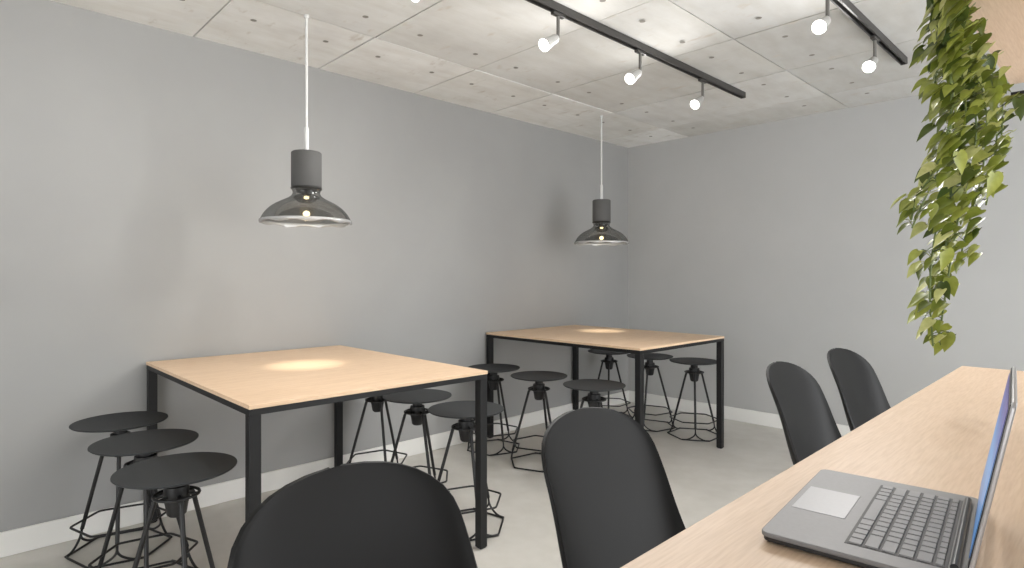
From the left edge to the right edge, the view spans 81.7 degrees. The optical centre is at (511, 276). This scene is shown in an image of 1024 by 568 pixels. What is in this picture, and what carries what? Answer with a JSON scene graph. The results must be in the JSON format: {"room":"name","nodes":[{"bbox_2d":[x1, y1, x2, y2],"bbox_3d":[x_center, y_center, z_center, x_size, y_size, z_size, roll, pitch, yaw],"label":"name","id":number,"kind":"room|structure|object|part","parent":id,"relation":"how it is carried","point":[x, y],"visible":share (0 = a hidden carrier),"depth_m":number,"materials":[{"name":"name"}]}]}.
{"room":"coworking space","nodes":[
{"label":"coworking space","id":0,"kind":"room"},
{"bbox_2d":[0,0,627,531],"bbox_3d":[-1.772,-0.123,3.804,9.096,3.026,0.200,0,0,-44],"label":"wall","id":1,"kind":"structure","parent":0,"point":[140,164],"depth_m":3.69,"materials":[{"name":"grey paint"}]},
{"bbox_2d":[0,391,627,557],"bbox_3d":[-1.848,1.327,3.583,8.682,0.125,0.014,0,0,-44],"label":"baseboard","id":2,"kind":"structure","parent":1,"relation":"attached to","point":[23,539],"depth_m":3.67,"materials":[{"name":"white paint"}]},
{"bbox_2d":[0,402,792,567],"bbox_3d":[0.016,1.450,1.934,9.096,0.120,5.374,0,0,-44],"label":"floor","id":3,"kind":"structure","parent":0,"point":[703,477],"depth_m":3.76,"materials":[{"name":"grey concrete"}]},
{"bbox_2d":[64,411,171,567],"bbox_3d":[-2.003,1.062,3.031,0.462,0.653,0.423,0,0,-30],"label":"stool","id":4,"kind":"object","parent":3,"relation":"on","point":[117,423],"visible":0.71,"depth_m":3.01,"materials":[{"name":"grey metal"}]},
{"bbox_3d":[-2.166,1.107,3.051,0.199,0.560,0.202,0,0,-30],"label":"leg","id":5,"kind":"part","parent":4,"relation":"part of","materials":[{"name":"black metal"}]},
{"bbox_3d":[-1.941,1.107,2.922,0.227,0.560,0.170,0,0,-30],"label":"leg","id":6,"kind":"part","parent":4,"relation":"part of","materials":[{"name":"black metal"}]},
{"bbox_3d":[-2.003,0.745,3.031,0.423,0.019,0.423,0,0,-30],"label":"seat","id":7,"kind":"part","parent":4,"relation":"part of","materials":[{"name":"grey"}]},
{"bbox_3d":[-1.938,1.107,3.181,0.199,0.560,0.202,0,0,-30],"label":"leg","id":8,"kind":"part","parent":4,"relation":"part of","materials":[{"name":"black metal"}]},
{"bbox_2d":[87,429,198,567],"bbox_3d":[-1.643,1.062,2.656,0.462,0.653,0.423,0,0,-33],"label":"stool","id":9,"kind":"object","parent":3,"relation":"on","point":[143,445],"visible":0.77,"depth_m":2.64,"materials":[{"name":"black metal"}]},
{"bbox_3d":[-1.807,1.107,2.667,0.199,0.560,0.202,0,0,-33],"label":"leg","id":10,"kind":"part","parent":9,"relation":"part of","materials":[{"name":"black metal"}]},
{"bbox_3d":[-1.643,0.745,2.656,0.423,0.019,0.423,0,0,-33],"label":"seat","id":11,"kind":"part","parent":9,"relation":"part of","materials":[{"name":"grey metal"}]},
{"bbox_3d":[-1.575,1.107,2.550,0.227,0.560,0.170,0,0,-33],"label":"leg","id":12,"kind":"part","parent":9,"relation":"part of","materials":[{"name":"black metal"}]},
{"bbox_3d":[-1.585,1.107,2.810,0.199,0.560,0.202,0,0,-33],"label":"leg","id":13,"kind":"part","parent":9,"relation":"part of","materials":[{"name":"black metal"}]},
{"bbox_2d":[110,452,236,567],"bbox_3d":[-1.288,1.062,2.276,0.462,0.653,0.423,0,0,-41],"label":"stool","id":14,"kind":"object","parent":3,"relation":"on","point":[174,474],"visible":1,"depth_m":2.25,"materials":[{"name":"black metal"}]},
{"bbox_3d":[-1.452,1.107,2.264,0.199,0.560,0.202,0,0,-41],"label":"leg","id":15,"kind":"part","parent":14,"relation":"part of","materials":[{"name":"black metal"}]},
{"bbox_3d":[-1.288,0.745,2.276,0.423,0.019,0.423,0,0,-41],"label":"seat","id":16,"kind":"part","parent":14,"relation":"part of","materials":[{"name":"grey"}]},
{"bbox_3d":[-1.206,1.107,2.181,0.227,0.560,0.170,0,0,-41],"label":"leg","id":17,"kind":"part","parent":14,"relation":"part of","materials":[{"name":"black metal"}]},
{"bbox_3d":[-1.252,1.107,2.436,0.199,0.560,0.202,0,0,-41],"label":"leg","id":18,"kind":"part","parent":14,"relation":"part of","materials":[{"name":"black metal"}]},
{"bbox_2d":[146,345,487,549],"bbox_3d":[-1.098,0.936,3.197,1.190,0.908,1.574,0,0,-44],"label":"table","id":19,"kind":"object","parent":3,"relation":"on","point":[255,384],"visible":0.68,"depth_m":2.98,"materials":[{"name":"brown wood"}]},
{"bbox_3d":[-2.037,0.957,3.353,0.045,0.867,0.045,0,0,-44],"label":"leg","id":20,"kind":"part","parent":19,"relation":"part of","materials":[{"name":"black metal"}]},
{"bbox_3d":[-0.983,0.957,2.251,0.045,0.867,0.045,0,0,-44],"label":"leg","id":21,"kind":"part","parent":19,"relation":"part of","materials":[{"name":"black metal"}]},
{"bbox_3d":[-1.098,0.511,3.197,1.186,0.024,1.570,0,0,-44],"label":"frame","id":22,"kind":"part","parent":19,"relation":"part of","materials":[{"name":"black metal"}]},
{"bbox_3d":[-1.212,0.957,4.142,0.045,0.867,0.045,0,0,-44],"label":"leg","id":23,"kind":"part","parent":19,"relation":"part of","materials":[{"name":"black metal"}]},
{"bbox_3d":[-0.158,0.957,3.040,0.045,0.867,0.045,0,0,-44],"label":"leg","id":24,"kind":"part","parent":19,"relation":"part of","materials":[{"name":"black metal"}]},
{"bbox_2d":[227,461,477,567],"bbox_3d":[-0.132,0.866,0.880,0.474,1.044,0.554,0,0,-44],"label":"bar chair","id":25,"kind":"object","parent":3,"relation":"on","point":[364,514],"visible":1,"depth_m":1.06,"materials":[{"name":"black plastic"}]},
{"bbox_2d":[347,395,406,463],"bbox_3d":[-0.914,1.062,4.031,0.462,0.653,0.423,0,0,-30],"label":"stool","id":26,"kind":"object","parent":3,"relation":"on","point":[377,402],"visible":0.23,"depth_m":4.02,"materials":[{"name":"black metal"}]},
{"bbox_3d":[-1.077,1.107,4.051,0.199,0.560,0.202,0,0,-30],"label":"leg","id":27,"kind":"part","parent":26,"relation":"part of","materials":[{"name":"black metal"}]},
{"bbox_3d":[-0.852,1.107,3.922,0.227,0.560,0.170,0,0,-30],"label":"leg","id":28,"kind":"part","parent":26,"relation":"part of","materials":[{"name":"black metal"}]},
{"bbox_3d":[-0.849,1.107,4.181,0.199,0.560,0.202,0,0,-30],"label":"leg","id":29,"kind":"part","parent":26,"relation":"part of","materials":[{"name":"black metal"}]},
{"bbox_2d":[383,389,451,491],"bbox_3d":[-0.586,1.062,3.673,0.462,0.653,0.423,0,0,-35],"label":"stool","id":30,"kind":"object","parent":3,"relation":"on","point":[417,411],"visible":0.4,"depth_m":3.65,"materials":[{"name":"black metal"}]},
{"bbox_3d":[-0.750,1.107,3.679,0.199,0.560,0.202,0,0,-35],"label":"leg","id":31,"kind":"part","parent":30,"relation":"part of","materials":[{"name":"black metal"}]},
{"bbox_3d":[-0.586,0.745,3.673,0.423,0.019,0.423,0,0,-35],"label":"seat","id":32,"kind":"part","parent":30,"relation":"part of","materials":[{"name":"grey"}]},
{"bbox_3d":[-0.515,1.107,3.570,0.227,0.560,0.170,0,0,-35],"label":"leg","id":33,"kind":"part","parent":30,"relation":"part of","materials":[{"name":"black metal"}]},
{"bbox_3d":[-0.534,1.107,3.829,0.199,0.560,0.202,0,0,-35],"label":"leg","id":34,"kind":"part","parent":30,"relation":"part of","materials":[{"name":"black metal"}]},
{"bbox_2d":[428,401,503,540],"bbox_3d":[-0.255,1.062,3.305,0.462,0.653,0.423,0,0,-24],"label":"stool","id":35,"kind":"object","parent":3,"relation":"on","point":[464,411],"visible":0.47,"depth_m":3.28,"materials":[{"name":"black metal"}]},
{"bbox_3d":[-0.415,1.107,3.342,0.199,0.560,0.202,0,0,-24],"label":"leg","id":36,"kind":"part","parent":35,"relation":"part of","materials":[{"name":"black metal"}]},
{"bbox_3d":[-0.255,0.745,3.305,0.423,0.019,0.423,0,0,-24],"label":"seat","id":37,"kind":"part","parent":35,"relation":"part of","materials":[{"name":"grey"}]},
{"bbox_3d":[-0.204,1.107,3.190,0.227,0.560,0.170,0,0,-24],"label":"leg","id":38,"kind":"part","parent":35,"relation":"part of","materials":[{"name":"black metal"}]},
{"bbox_3d":[-0.174,1.107,3.448,0.199,0.560,0.202,0,0,-24],"label":"leg","id":39,"kind":"part","parent":35,"relation":"part of","materials":[{"name":"black metal"}]},
{"bbox_2d":[467,364,519,455],"bbox_3d":[-0.147,1.062,4.806,0.462,0.653,0.423,0,0,-24],"label":"stool","id":40,"kind":"object","parent":3,"relation":"on","point":[493,379],"visible":0.81,"depth_m":4.77,"materials":[{"name":"black metal"}]},
{"bbox_3d":[-0.147,0.745,4.806,0.423,0.019,0.423,0,0,-24],"label":"seat","id":41,"kind":"part","parent":40,"relation":"part of","materials":[{"name":"grey metal"}]},
{"bbox_3d":[-0.097,1.107,4.691,0.227,0.560,0.170,0,0,-24],"label":"leg","id":42,"kind":"part","parent":40,"relation":"part of","materials":[{"name":"black metal"}]},
{"bbox_3d":[-0.066,1.107,4.949,0.199,0.560,0.202,0,0,-24],"label":"leg","id":43,"kind":"part","parent":40,"relation":"part of","materials":[{"name":"black metal"}]},
{"bbox_2d":[511,371,566,472],"bbox_3d":[0.201,1.062,4.420,0.462,0.653,0.423,0,0,-36],"label":"stool","id":44,"kind":"object","parent":3,"relation":"on","point":[539,389],"visible":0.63,"depth_m":4.39,"materials":[{"name":"black metal"}]},
{"bbox_3d":[0.037,1.107,4.422,0.199,0.560,0.202,0,0,-36],"label":"leg","id":45,"kind":"part","parent":44,"relation":"part of","materials":[{"name":"black metal"}]},
{"bbox_3d":[0.201,0.745,4.420,0.423,0.019,0.423,0,0,-36],"label":"seat","id":46,"kind":"part","parent":44,"relation":"part of","materials":[{"name":"grey metal"}]},
{"bbox_3d":[0.251,1.107,4.576,0.199,0.560,0.202,0,0,-36],"label":"leg","id":47,"kind":"part","parent":44,"relation":"part of","materials":[{"name":"black metal"}]},
{"bbox_3d":[0.275,1.107,4.317,0.227,0.560,0.170,0,0,-36],"label":"leg","id":48,"kind":"part","parent":44,"relation":"part of","materials":[{"name":"black metal"}]},
{"bbox_2d":[563,379,625,407],"bbox_3d":[0.561,1.062,4.044,0.462,0.653,0.423,0,0,-19],"label":"stool","id":49,"kind":"object","parent":3,"relation":"on","point":[594,386],"visible":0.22,"depth_m":4.01,"materials":[{"name":"black metal"}]},
{"bbox_3d":[0.561,0.745,4.044,0.423,0.019,0.423,0,0,-19],"label":"seat","id":50,"kind":"part","parent":49,"relation":"part of","materials":[{"name":"grey metal"}]},
{"bbox_2d":[486,325,723,448],"bbox_3d":[0.750,0.936,4.963,1.190,0.908,1.574,0,0,-44],"label":"table","id":51,"kind":"object","parent":3,"relation":"on","point":[639,343],"visible":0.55,"depth_m":4.78,"materials":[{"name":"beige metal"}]},
{"bbox_3d":[-0.190,0.957,5.120,0.045,0.867,0.045,0,0,-44],"label":"leg","id":52,"kind":"part","parent":51,"relation":"part of","materials":[{"name":"black metal"}]},
{"bbox_3d":[0.635,0.957,5.909,0.045,0.867,0.045,0,0,-44],"label":"leg","id":53,"kind":"part","parent":51,"relation":"part of","materials":[{"name":"black metal"}]},
{"bbox_3d":[0.750,0.511,4.963,1.186,0.024,1.570,0,0,-44],"label":"frame","id":54,"kind":"part","parent":51,"relation":"part of","materials":[{"name":"black metal"}]},
{"bbox_3d":[0.864,0.957,4.018,0.045,0.867,0.045,0,0,-44],"label":"leg","id":55,"kind":"part","parent":51,"relation":"part of","materials":[{"name":"black metal"}]},
{"bbox_3d":[1.689,0.957,4.806,0.045,0.867,0.045,0,0,-44],"label":"leg","id":56,"kind":"part","parent":51,"relation":"part of","materials":[{"name":"black metal"}]},
{"bbox_2d":[588,349,631,417],"bbox_3d":[0.962,1.062,5.867,0.462,0.653,0.423,0,0,11],"label":"stool","id":57,"kind":"object","parent":3,"relation":"on","point":[609,360],"visible":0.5,"depth_m":5.83,"materials":[{"name":"black metal"}]},
{"bbox_3d":[0.852,1.107,5.989,0.199,0.560,0.202,0,0,11],"label":"leg","id":58,"kind":"part","parent":57,"relation":"part of","materials":[{"name":"black metal"}]},
{"bbox_3d":[0.962,0.745,5.867,0.423,0.019,0.423,0,0,11],"label":"seat","id":59,"kind":"part","parent":57,"relation":"part of","materials":[{"name":"grey metal"}]},
{"bbox_3d":[0.938,1.107,5.743,0.227,0.560,0.170,0,0,11],"label":"leg","id":60,"kind":"part","parent":57,"relation":"part of","materials":[{"name":"black metal"}]},
{"bbox_3d":[1.111,1.107,5.937,0.199,0.560,0.202,0,0,11],"label":"leg","id":61,"kind":"part","parent":57,"relation":"part of","materials":[{"name":"black metal"}]},
{"bbox_2d":[541,407,685,567],"bbox_3d":[0.360,0.866,1.348,0.474,1.044,0.554,0,0,-44],"label":"bar chair","id":62,"kind":"object","parent":3,"relation":"on","point":[612,500],"visible":0.91,"depth_m":1.50,"materials":[{"name":"black plastic"}]},
{"bbox_2d":[627,353,674,431],"bbox_3d":[1.283,1.062,5.516,0.462,0.653,0.423,0,0,28],"label":"stool","id":63,"kind":"object","parent":3,"relation":"on","point":[649,366],"visible":0.67,"depth_m":5.48,"materials":[{"name":"black metal"}]},
{"bbox_3d":[1.283,0.745,5.516,0.423,0.019,0.423,0,0,28],"label":"seat","id":64,"kind":"part","parent":63,"relation":"part of","materials":[{"name":"grey metal"}]},
{"bbox_3d":[1.224,1.107,5.406,0.227,0.560,0.170,0,0,28],"label":"leg","id":65,"kind":"part","parent":63,"relation":"part of","materials":[{"name":"black metal"}]},
{"bbox_3d":[1.446,1.107,5.540,0.199,0.560,0.202,0,0,28],"label":"leg","id":66,"kind":"part","parent":63,"relation":"part of","materials":[{"name":"black metal"}]},
{"bbox_2d":[667,357,715,441],"bbox_3d":[1.598,1.062,5.195,0.462,0.653,0.423,0,0,14],"label":"stool","id":67,"kind":"object","parent":3,"relation":"on","point":[694,371],"visible":0.96,"depth_m":5.17,"materials":[{"name":"black metal"}]},
{"bbox_3d":[1.494,1.107,5.322,0.199,0.560,0.202,0,0,14],"label":"leg","id":68,"kind":"part","parent":67,"relation":"part of","materials":[{"name":"black metal"}]},
{"bbox_3d":[1.598,0.745,5.195,0.423,0.019,0.423,0,0,14],"label":"seat","id":69,"kind":"part","parent":67,"relation":"part of","materials":[{"name":"grey metal"}]},
{"bbox_3d":[1.567,1.107,5.073,0.227,0.560,0.170,0,0,14],"label":"leg","id":70,"kind":"part","parent":67,"relation":"part of","materials":[{"name":"black metal"}]},
{"bbox_3d":[1.750,1.107,5.257,0.199,0.560,0.202,0,0,14],"label":"leg","id":71,"kind":"part","parent":67,"relation":"part of","materials":[{"name":"black metal"}]},
{"bbox_2d":[766,361,841,464],"bbox_3d":[1.257,0.866,2.201,0.474,1.044,0.554,0,0,-44],"label":"bar chair","id":72,"kind":"object","parent":3,"relation":"on","point":[809,425],"visible":0.48,"depth_m":2.38,"materials":[{"name":"black plastic"}]},
{"bbox_2d":[621,366,1023,567],"bbox_3d":[0.609,0.855,0.630,3.540,1.070,0.720,0,0,-45],"label":"countertop","id":73,"kind":"structure","parent":3,"relation":"on","point":[939,437],"depth_m":0.97,"materials":[{"name":"brown wood"}]},
{"bbox_2d":[762,367,1017,567],"bbox_3d":[0.487,0.220,0.754,0.237,0.200,0.305,0,0,40],"label":"laptop","id":74,"kind":"object","parent":73,"relation":"on","point":[861,521],"visible":1,"depth_m":0.72,"materials":[{"name":"silver metal"}]},
{"bbox_2d":[844,485,962,567],"bbox_3d":[0.498,0.306,0.745,0.096,0.001,0.247,0,0,40],"label":"keyboard","id":75,"kind":"object","parent":74,"relation":"on","point":[920,528],"depth_m":0.72,"materials":[{"name":"grey plastic"}]},
{"bbox_3d":[0.562,0.210,0.689,0.004,0.183,0.305,14,9,39],"label":"lid","id":76,"kind":"part","parent":74,"relation":"part of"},
{"bbox_2d":[827,348,890,430],"bbox_3d":[1.736,0.866,2.652,0.474,1.044,0.554,0,0,-40],"label":"bar chair","id":77,"kind":"object","parent":3,"relation":"on","point":[863,397],"visible":0.41,"depth_m":2.83,"materials":[{"name":"black plastic"}]},
{"bbox_2d":[51,0,999,147],"bbox_3d":[0.016,-1.533,1.934,9.096,0.206,5.374,0,0,-44],"label":"ceiling","id":78,"kind":"structure","parent":0,"point":[483,55],"depth_m":3.75,"materials":[{"name":"concrete"}]},
{"bbox_2d":[258,14,351,227],"bbox_3d":[-1.126,-0.859,3.247,0.486,1.152,0.486,0,0,-44],"label":"pendant lamp","id":79,"kind":"object","parent":78,"relation":"hanging from","point":[305,205],"visible":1,"depth_m":3.18,"materials":[{"name":"grey"}]},
{"bbox_3d":[-1.126,-0.394,3.247,0.470,0.168,0.470,0,0,-44],"label":"lamp shade","id":80,"kind":"part","parent":79,"relation":"part of","materials":[{"name":"clear glass"}]},
{"bbox_3d":[-1.126,-0.751,3.247,0.025,0.141,0.025,0,0,-44],"label":"stem","id":81,"kind":"part","parent":79,"relation":"part of","materials":[{"name":"white"}]},
{"bbox_3d":[-1.126,-1.113,3.247,0.013,0.606,0.013,0,0,-29],"label":"cord","id":82,"kind":"part","parent":79,"relation":"part of","materials":[{"name":"white plastic"}]},
{"bbox_2d":[574,115,628,245],"bbox_3d":[0.797,-0.859,5.273,0.486,1.152,0.486,0,0,-44],"label":"pendant lamp","id":83,"kind":"object","parent":78,"relation":"hanging from","point":[601,231],"visible":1,"depth_m":5.20,"materials":[{"name":"grey"}]},
{"bbox_3d":[0.797,-0.751,5.273,0.025,0.141,0.025,0,0,-44],"label":"stem","id":84,"kind":"part","parent":83,"relation":"part of","materials":[{"name":"white"}]},
{"bbox_3d":[0.797,-0.394,5.273,0.470,0.168,0.470,0,0,-44],"label":"lamp shade","id":85,"kind":"part","parent":83,"relation":"part of","materials":[{"name":"clear glass"}]},
{"bbox_3d":[0.797,-1.113,5.273,0.013,0.606,0.013,0,0,-29],"label":"cord","id":86,"kind":"part","parent":83,"relation":"part of","materials":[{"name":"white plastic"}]},
{"bbox_2d":[525,0,745,98],"bbox_3d":[0.251,-1.410,3.132,4.292,0.043,0.038,0,0,-44],"label":"ceiling track","id":87,"kind":"object","parent":78,"relation":"attached to","point":[571,15],"visible":0.96,"depth_m":3.56,"materials":[{"name":"grey metal"}]},
{"bbox_2d":[538,10,564,52],"bbox_3d":[0.211,-1.275,3.097,0.174,0.228,0.074,0,0,-44],"label":"track spotlight","id":88,"kind":"object","parent":87,"relation":"attached to","point":[545,44],"visible":1,"depth_m":3.07,"materials":[{"name":"grey metal"}]},
{"bbox_3d":[0.243,-1.315,3.124,0.019,0.112,0.019,0,0,-44],"label":"stem","id":89,"kind":"part","parent":88,"relation":"part of","materials":[{"name":"grey metal"}]},
{"bbox_2d":[624,49,645,84],"bbox_3d":[0.757,-1.275,3.619,0.174,0.228,0.074,0,0,-44],"label":"track spotlight","id":90,"kind":"object","parent":87,"relation":"attached to","point":[630,78],"visible":1,"depth_m":3.59,"materials":[{"name":"grey metal"}]},
{"bbox_3d":[0.789,-1.315,3.646,0.019,0.112,0.019,0,0,-44],"label":"stem","id":91,"kind":"part","parent":90,"relation":"part of","materials":[{"name":"grey metal"}]},
{"bbox_2d":[690,78,706,109],"bbox_3d":[1.313,-1.275,4.151,0.174,0.228,0.074,0,0,-44],"label":"track spotlight","id":92,"kind":"object","parent":87,"relation":"attached to","point":[695,104],"visible":1,"depth_m":4.13,"materials":[{"name":"grey metal"}]},
{"bbox_3d":[1.345,-1.315,4.178,0.019,0.112,0.019,0,0,-44],"label":"stem","id":93,"kind":"part","parent":92,"relation":"part of","materials":[{"name":"grey metal"}]},
{"bbox_2d":[830,0,907,64],"bbox_3d":[1.255,-1.410,2.625,3.642,0.043,0.038,0,0,-44],"label":"ceiling track","id":94,"kind":"object","parent":78,"relation":"attached to","point":[850,10],"visible":1,"depth_m":3.35,"materials":[{"name":"grey metal"}]},
{"bbox_2d":[811,0,830,34],"bbox_3d":[1.515,-1.275,2.877,0.174,0.228,0.074,0,0,-44],"label":"track spotlight","id":95,"kind":"object","parent":94,"relation":"attached to","point":[819,26],"visible":1,"depth_m":2.84,"materials":[{"name":"grey metal"}]},
{"bbox_3d":[1.547,-1.315,2.904,0.019,0.112,0.019,0,0,-44],"label":"stem","id":96,"kind":"part","parent":95,"relation":"part of","materials":[{"name":"grey metal"}]},
{"bbox_2d":[861,35,879,72],"bbox_3d":[2.075,-1.275,3.412,0.174,0.228,0.074,0,0,-44],"label":"track spotlight","id":97,"kind":"object","parent":94,"relation":"attached to","point":[868,66],"visible":1,"depth_m":3.38,"materials":[{"name":"grey metal"}]},
{"bbox_3d":[2.107,-1.315,3.440,0.019,0.112,0.019,0,0,-44],"label":"stem","id":98,"kind":"part","parent":97,"relation":"part of","materials":[{"name":"grey metal"}]},
{"bbox_2d":[968,0,1023,94],"bbox_3d":[1.155,-1.054,1.201,2.530,0.756,0.500,0,0,-44],"label":"shelf","id":99,"kind":"object","parent":78,"relation":"hanging from","point":[1005,21],"visible":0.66,"depth_m":1.76,"materials":[{"name":"brown wood"}]},
{"bbox_2d":[889,0,1023,355],"bbox_3d":[1.172,-0.370,1.512,0.518,1.136,0.260,0,0,-44],"label":"hanging plant","id":100,"kind":"object","parent":99,"relation":"hanging from","point":[956,60],"visible":1,"depth_m":1.45,"materials":[{"name":"green plant"}]},
{"bbox_2d":[628,81,1023,425],"bbox_3d":[3.197,-0.123,4.838,5.180,3.026,0.200,0,0,45],"label":"wall","id":101,"kind":"structure","parent":0,"point":[779,240],"depth_m":5.26,"materials":[{"name":"grey paint"}]},
{"bbox_2d":[628,390,850,435],"bbox_3d":[3.120,1.327,4.765,5.176,0.125,0.014,0,0,45],"label":"baseboard","id":102,"kind":"structure","parent":101,"relation":"attached to","point":[731,413],"depth_m":5.77,"materials":[{"name":"white paint"}]}
]}

